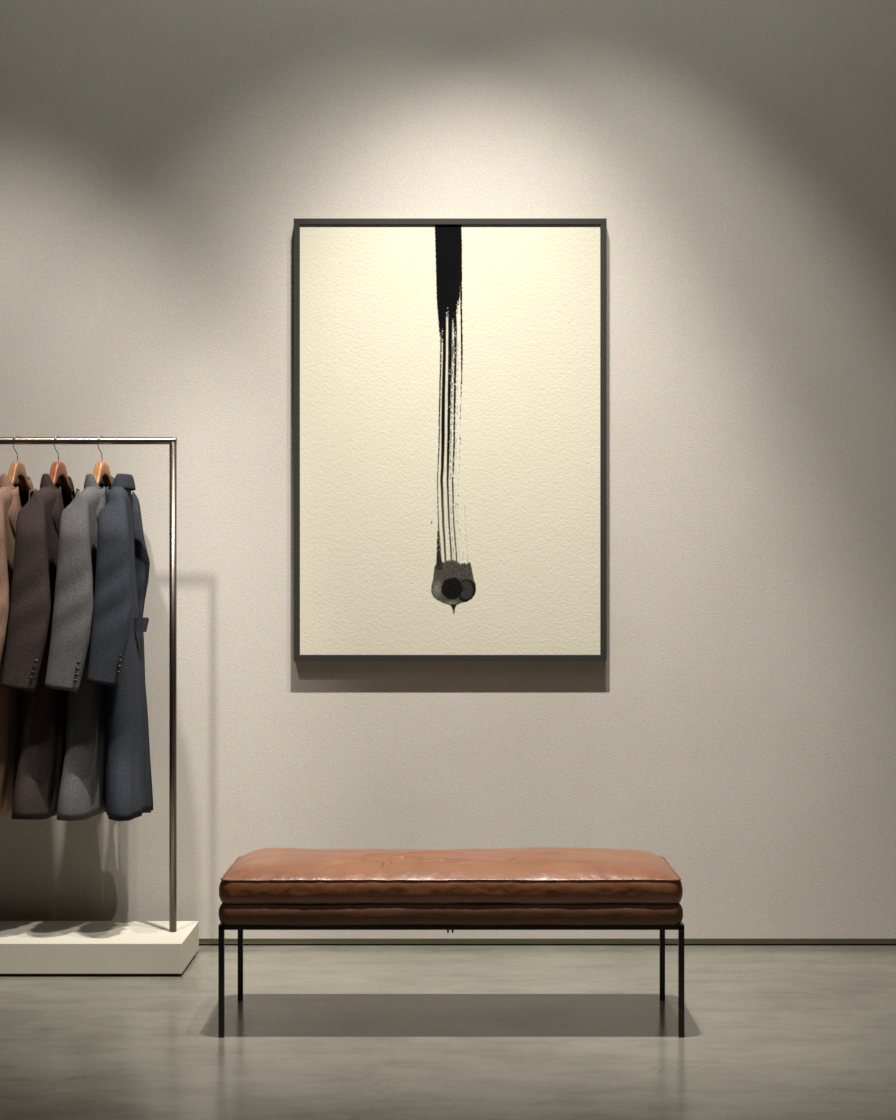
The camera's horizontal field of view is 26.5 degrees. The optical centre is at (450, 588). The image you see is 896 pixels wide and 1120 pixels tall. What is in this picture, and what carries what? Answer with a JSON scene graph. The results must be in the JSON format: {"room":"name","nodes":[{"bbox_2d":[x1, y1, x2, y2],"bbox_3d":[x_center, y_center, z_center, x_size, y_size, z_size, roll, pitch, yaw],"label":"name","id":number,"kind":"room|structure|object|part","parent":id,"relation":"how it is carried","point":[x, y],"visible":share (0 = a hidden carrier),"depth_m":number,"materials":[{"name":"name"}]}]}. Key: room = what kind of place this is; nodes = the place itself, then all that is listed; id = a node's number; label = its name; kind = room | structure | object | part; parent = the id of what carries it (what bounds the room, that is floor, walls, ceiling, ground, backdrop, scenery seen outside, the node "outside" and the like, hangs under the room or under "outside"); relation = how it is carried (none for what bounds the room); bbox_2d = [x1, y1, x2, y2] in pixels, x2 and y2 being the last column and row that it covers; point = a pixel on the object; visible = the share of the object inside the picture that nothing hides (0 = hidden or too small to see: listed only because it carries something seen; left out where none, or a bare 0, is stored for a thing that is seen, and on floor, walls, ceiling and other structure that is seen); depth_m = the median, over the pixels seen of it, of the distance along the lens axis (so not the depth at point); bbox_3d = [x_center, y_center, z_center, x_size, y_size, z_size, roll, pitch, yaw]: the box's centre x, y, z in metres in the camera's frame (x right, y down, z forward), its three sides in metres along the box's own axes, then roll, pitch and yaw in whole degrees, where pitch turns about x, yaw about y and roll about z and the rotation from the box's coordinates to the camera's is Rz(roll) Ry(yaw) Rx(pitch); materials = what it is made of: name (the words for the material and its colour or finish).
{"room":"clothing store","nodes":[
{"label":"clothing store","id":0,"kind":"room"},
{"bbox_2d":[0,0,895,938],"bbox_3d":[0.000,-1.563,6.713,10.200,5.574,0.120,0,0,0],"label":"wall","id":1,"kind":"structure","parent":0,"point":[159,159],"depth_m":6.65,"materials":[{"name":"grey paint"}]},
{"bbox_2d":[294,218,606,660],"bbox_3d":[-0.003,-0.520,6.629,1.089,1.539,0.040,0,0,0],"label":"framed picture","id":2,"kind":"object","parent":1,"relation":"attached to","point":[450,374],"visible":1,"depth_m":6.62,"materials":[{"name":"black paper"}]},
{"bbox_2d":[199,944,895,944],"bbox_3d":[0.000,1.247,6.673,10.000,0.006,0.020,0,0,0],"label":"trim","id":3,"kind":"structure","parent":1,"relation":"attached to","point":[199,944],"depth_m":6.66,"materials":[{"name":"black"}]},
{"bbox_2d":[199,939,895,943],"bbox_3d":[0.000,1.234,6.672,10.000,0.020,0.022,0,0,0],"label":"baseboard","id":4,"kind":"structure","parent":1,"relation":"attached to","point":[201,941],"depth_m":6.66,"materials":[{"name":"metal"}]},
{"bbox_2d":[0,945,895,1119],"bbox_3d":[0.000,1.300,1.887,10.200,0.100,9.773,0,0,0],"label":"floor","id":5,"kind":"structure","parent":0,"point":[316,1032],"depth_m":5.31,"materials":[{"name":"concrete"}]},
{"bbox_2d":[0,921,198,975],"bbox_3d":[-1.958,1.196,6.329,2.183,0.108,0.415,0,0,0],"label":"plinth","id":6,"kind":"object","parent":5,"relation":"on","point":[27,948],"visible":1,"depth_m":6.12,"materials":[{"name":"paint"}]},
{"bbox_2d":[0,437,176,931],"bbox_3d":[-1.902,0.318,6.333,1.975,1.649,0.025,0,0,0],"label":"clothes rack","id":7,"kind":"object","parent":6,"relation":"on","point":[171,441],"visible":1,"depth_m":6.32,"materials":[{"name":"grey metal"}]},
{"bbox_2d":[8,436,32,498],"bbox_3d":[-1.445,-0.387,6.333,0.028,0.247,0.330,0,0,17],"label":"hanger","id":8,"kind":"object","parent":7,"relation":"hanging from","point":[17,469],"visible":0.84,"depth_m":6.33,"materials":[{"name":"brown wood"}]},
{"bbox_2d":[0,474,37,817],"bbox_3d":[-1.485,0.184,6.321,0.180,1.129,0.496,0,0,7],"label":"overcoat","id":9,"kind":"object","parent":8,"relation":"hanging from","point":[13,498],"visible":0.49,"depth_m":6.23,"materials":[{"name":"brown fabric"}]},
{"bbox_2d":[49,436,75,500],"bbox_3d":[-1.308,-0.387,6.333,0.028,0.247,0.330,0,0,17],"label":"hanger","id":10,"kind":"object","parent":7,"relation":"hanging from","point":[58,469],"visible":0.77,"depth_m":6.33,"materials":[{"name":"brown wood"}]},
{"bbox_2d":[1,474,79,819],"bbox_3d":[-1.338,0.184,6.316,0.164,1.128,0.491,0,0,9],"label":"overcoat","id":11,"kind":"object","parent":10,"relation":"hanging from","point":[44,709],"visible":0.74,"depth_m":6.15,"materials":[{"name":"black fabric"}]},
{"bbox_3d":[-1.902,-0.494,6.333,1.975,0.025,0.025,0,0,0],"label":"rail","id":12,"kind":"part","parent":7,"relation":"part of","materials":[{"name":"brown metal"}]},
{"bbox_2d":[93,436,112,487],"bbox_3d":[-1.163,-0.387,6.333,0.028,0.247,0.330,0,0,17],"label":"hanger","id":13,"kind":"object","parent":7,"relation":"hanging from","point":[101,470],"visible":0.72,"depth_m":6.32,"materials":[{"name":"brown wood"}]},
{"bbox_2d":[44,474,113,820],"bbox_3d":[-1.192,0.184,6.316,0.158,1.129,0.495,0,0,10],"label":"overcoat","id":14,"kind":"object","parent":13,"relation":"hanging from","point":[82,792],"visible":0.64,"depth_m":6.13,"materials":[{"name":"grey fabric"}]},
{"bbox_2d":[87,473,152,820],"bbox_3d":[-1.077,0.184,6.321,0.159,1.128,0.490,0,0,4],"label":"overcoat","id":15,"kind":"object","parent":13,"relation":"hanging from","point":[117,657],"visible":1,"depth_m":6.17,"materials":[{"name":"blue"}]},
{"bbox_3d":[-0.927,0.324,6.333,0.024,1.636,0.024,0,0,0],"label":"post","id":16,"kind":"part","parent":7,"relation":"part of","materials":[{"name":"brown metal"}]},
{"bbox_2d":[218,847,683,1037],"bbox_3d":[0.000,1.007,5.540,1.301,0.486,0.516,0,0,0],"label":"leather bench","id":17,"kind":"object","parent":5,"relation":"on","point":[535,888],"visible":1,"depth_m":5.29,"materials":[{"name":"brown leather"}]},
{"bbox_3d":[-0.640,1.100,5.301,0.016,0.300,0.016,0,0,0],"label":"leg","id":18,"kind":"part","parent":17,"relation":"part of","materials":[{"name":"black metal"}]},
{"bbox_3d":[-0.640,1.100,5.779,0.016,0.300,0.016,0,0,0],"label":"leg","id":19,"kind":"part","parent":17,"relation":"part of","materials":[{"name":"black metal"}]},
{"bbox_2d":[219,847,682,903],"bbox_3d":[-0.001,0.821,5.540,1.299,0.114,0.515,0,0,0],"label":"seat cushion","id":20,"kind":"object","parent":17,"relation":"on","point":[535,875],"depth_m":5.31,"materials":[{"name":"brown leather"}]},
{"bbox_3d":[0.001,0.943,5.540,1.298,0.014,0.493,0,0,0],"label":"bench frame","id":21,"kind":"part","parent":17,"relation":"part of","materials":[{"name":"black metal"}]},
{"bbox_2d":[219,903,682,925],"bbox_3d":[0.000,0.907,5.540,1.299,0.062,0.515,0,0,0],"label":"cushion","id":22,"kind":"object","parent":17,"relation":"on","point":[230,914],"depth_m":5.29,"materials":[{"name":"brown leather"}]},
{"bbox_3d":[0.643,1.100,5.779,0.016,0.300,0.016,0,0,0],"label":"leg","id":23,"kind":"part","parent":17,"relation":"part of","materials":[{"name":"black metal"}]},
{"bbox_3d":[0.643,1.100,5.301,0.016,0.300,0.016,0,0,0],"label":"leg","id":24,"kind":"part","parent":17,"relation":"part of","materials":[{"name":"black metal"}]}
]}

